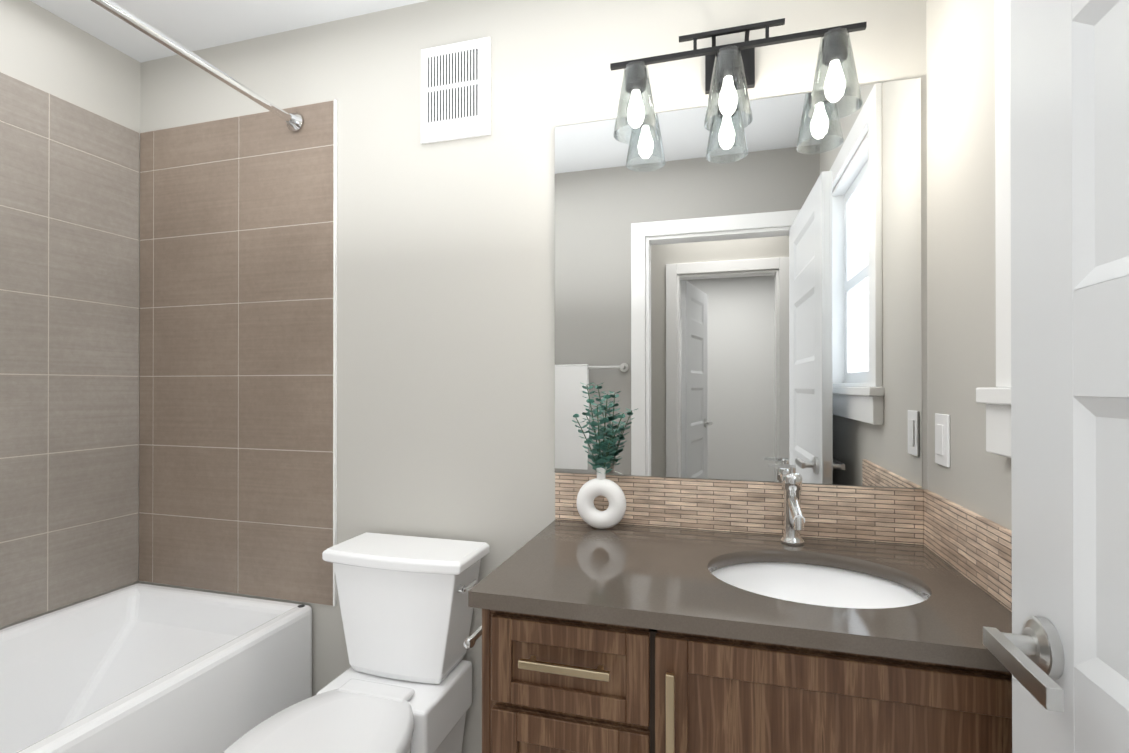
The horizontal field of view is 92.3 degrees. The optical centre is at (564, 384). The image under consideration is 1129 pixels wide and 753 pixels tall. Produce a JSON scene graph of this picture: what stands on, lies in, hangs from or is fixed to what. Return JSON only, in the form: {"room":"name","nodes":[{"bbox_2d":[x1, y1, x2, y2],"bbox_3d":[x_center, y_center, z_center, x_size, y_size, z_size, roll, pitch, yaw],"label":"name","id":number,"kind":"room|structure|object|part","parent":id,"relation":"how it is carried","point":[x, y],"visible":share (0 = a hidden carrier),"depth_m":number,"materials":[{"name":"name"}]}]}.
{"room":"bathroom","nodes":[
{"label":"bathroom","id":0,"kind":"room"},
{"bbox_2d":[0,0,140,629],"bbox_3d":[-1.833,0.036,1.273,0.115,2.460,1.545,0,0,16],"label":"wall","id":1,"kind":"structure","parent":0,"point":[43,49],"depth_m":1.78,"materials":[{"name":"grey paint"}]},
{"bbox_2d":[0,72,138,626],"bbox_3d":[-1.759,-0.106,1.308,0.008,1.646,1.420,0,0,16],"label":"wall tile","id":2,"kind":"structure","parent":1,"relation":"attached to","point":[69,315],"depth_m":1.77,"materials":[{"name":"beige tile"}]},
{"bbox_2d":[30,0,428,62],"bbox_3d":[-0.543,-1.231,-0.699,4.042,0.060,5.050,0,0,16],"label":"ceiling","id":3,"kind":"structure","parent":0,"point":[193,25],"depth_m":1.76,"materials":[{"name":"white paint"}]},
{"bbox_2d":[139,0,927,752],"bbox_3d":[-0.331,0.038,1.708,2.772,2.460,0.122,0,0,16],"label":"wall","id":4,"kind":"structure","parent":0,"point":[445,340],"depth_m":1.53,"materials":[{"name":"grey paint"}]},
{"bbox_2d":[139,99,336,605],"bbox_3d":[-1.152,-0.104,1.879,0.850,1.646,0.010,0,0,16],"label":"wall tile","id":5,"kind":"structure","parent":4,"relation":"attached to","point":[238,377],"depth_m":1.86,"materials":[{"name":"beige tile"}]},
{"bbox_2d":[91,0,303,131],"bbox_3d":[-1.086,-0.875,1.121,0.062,0.062,1.418,0,0,16],"label":"shower rod","id":6,"kind":"object","parent":5,"relation":"attached to","point":[294,121],"visible":0.98,"depth_m":1.45,"materials":[{"name":"silver metal"}]},
{"bbox_2d":[421,37,490,143],"bbox_3d":[-0.335,-0.893,1.642,0.230,0.290,0.025,0,0,16],"label":"exhaust vent","id":7,"kind":"object","parent":4,"relation":"attached to","point":[455,91],"visible":1,"depth_m":1.63,"materials":[{"name":"white plastic"}]},
{"bbox_3d":[0.418,-0.246,1.438,0.926,0.994,0.006,0,0,16],"label":"mirror","id":8,"kind":"part","parent":4,"relation":"part of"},
{"bbox_2d":[610,18,866,143],"bbox_3d":[0.416,-0.771,1.359,0.600,0.246,0.162,0,0,16],"label":"sconce","id":9,"kind":"object","parent":4,"relation":"attached to","point":[729,71],"visible":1,"depth_m":1.32,"materials":[{"name":"clear glass"}]},
{"bbox_2d":[926,0,1011,530],"bbox_3d":[0.724,0.034,0.552,0.115,2.460,1.545,0,0,16],"label":"wall","id":10,"kind":"structure","parent":0,"point":[975,477],"depth_m":1.12,"materials":[{"name":"grey paint"}]},
{"bbox_2d":[555,473,1011,611],"bbox_3d":[0.349,0.319,1.161,0.936,0.132,0.574,0,0,16],"label":"backsplash","id":11,"kind":"structure","parent":10,"relation":"attached to","point":[975,548],"depth_m":1.36,"materials":[{"name":"tile"}]},
{"bbox_2d":[935,413,949,467],"bbox_3d":[0.846,0.123,1.216,0.008,0.115,0.072,0,0,16],"label":"light switch","id":12,"kind":"object","parent":10,"relation":"attached to","point":[942,439],"visible":1,"depth_m":1.20,"materials":[{"name":"white plastic"}]},
{"bbox_2d":[976,0,1010,457],"bbox_3d":[0.679,-0.409,0.528,0.127,1.055,0.900,0,0,16],"label":"window","id":13,"kind":"structure","parent":10,"relation":"in","point":[997,401],"depth_m":0.92,"materials":[{"name":"white"}]},
{"bbox_3d":[-0.543,1.289,-0.708,4.042,0.060,5.050,0,0,16],"label":"floor","id":14,"kind":"structure","parent":0,"visible":0},
{"bbox_2d":[0,583,311,752],"bbox_3d":[-1.387,0.992,1.204,0.774,0.547,1.425,0,0,16],"label":"bathtub","id":15,"kind":"object","parent":14,"relation":"on","point":[141,668],"visible":0.94,"depth_m":1.64,"materials":[{"name":"white ceramic"}]},
{"bbox_2d":[223,532,488,752],"bbox_3d":[-0.527,0.865,1.299,0.430,0.802,0.741,0,0,16],"label":"toilet","id":16,"kind":"object","parent":14,"relation":"on","point":[402,683],"visible":0.98,"depth_m":1.46,"materials":[{"name":"white ceramic"}]},
{"bbox_3d":[-0.455,0.638,1.556,0.430,0.346,0.209,0,0,16],"label":"tank","id":17,"kind":"part","parent":16,"relation":"part of","materials":[{"name":"white ceramic"}]},
{"bbox_2d":[464,463,1011,752],"bbox_3d":[0.320,0.730,1.158,0.989,1.071,0.590,0,0,16],"label":"bathroom vanity","id":18,"kind":"object","parent":14,"relation":"on","point":[622,638],"visible":0.96,"depth_m":0.94,"materials":[{"name":"brown wood"}]},
{"bbox_2d":[468,519,1011,671],"bbox_3d":[0.348,0.400,1.160,0.935,0.030,0.573,0,0,16],"label":"countertop","id":19,"kind":"structure","parent":18,"relation":"on","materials":[{"name":"stone"}]},
{"bbox_2d":[572,382,628,528],"bbox_3d":[0.096,0.189,1.452,0.164,0.393,0.064,0,0,16],"label":"vase","id":20,"kind":"object","parent":19,"relation":"on","point":[611,515],"visible":1,"depth_m":1.44,"materials":[{"name":"white ceramic"}]},
{"bbox_2d":[768,463,804,545],"bbox_3d":[0.530,0.290,1.281,0.082,0.190,0.156,0,0,16],"label":"faucet","id":21,"kind":"object","parent":19,"relation":"on","point":[794,519],"depth_m":1.31,"materials":[{"name":"silver metal"}]},
{"bbox_2d":[712,562,926,608],"bbox_3d":[0.502,0.484,1.099,0.465,0.135,0.374,0,0,16],"label":"sink","id":22,"kind":"object","parent":19,"relation":"in","point":[830,584],"depth_m":1.23,"materials":[{"name":"white ceramic"}]},
{"bbox_3d":[-0.749,0.032,0.225,2.542,2.460,0.115,0,0,16],"label":"wall","id":23,"kind":"structure","parent":0,"visible":0},
{"bbox_2d":[983,0,1128,752],"bbox_3d":[0.485,0.236,0.339,0.151,2.037,0.756,0,0,17],"label":"door","id":24,"kind":"structure","parent":23,"relation":"in","point":[1060,652],"depth_m":0.58,"materials":[{"name":"white wood"}]}
]}

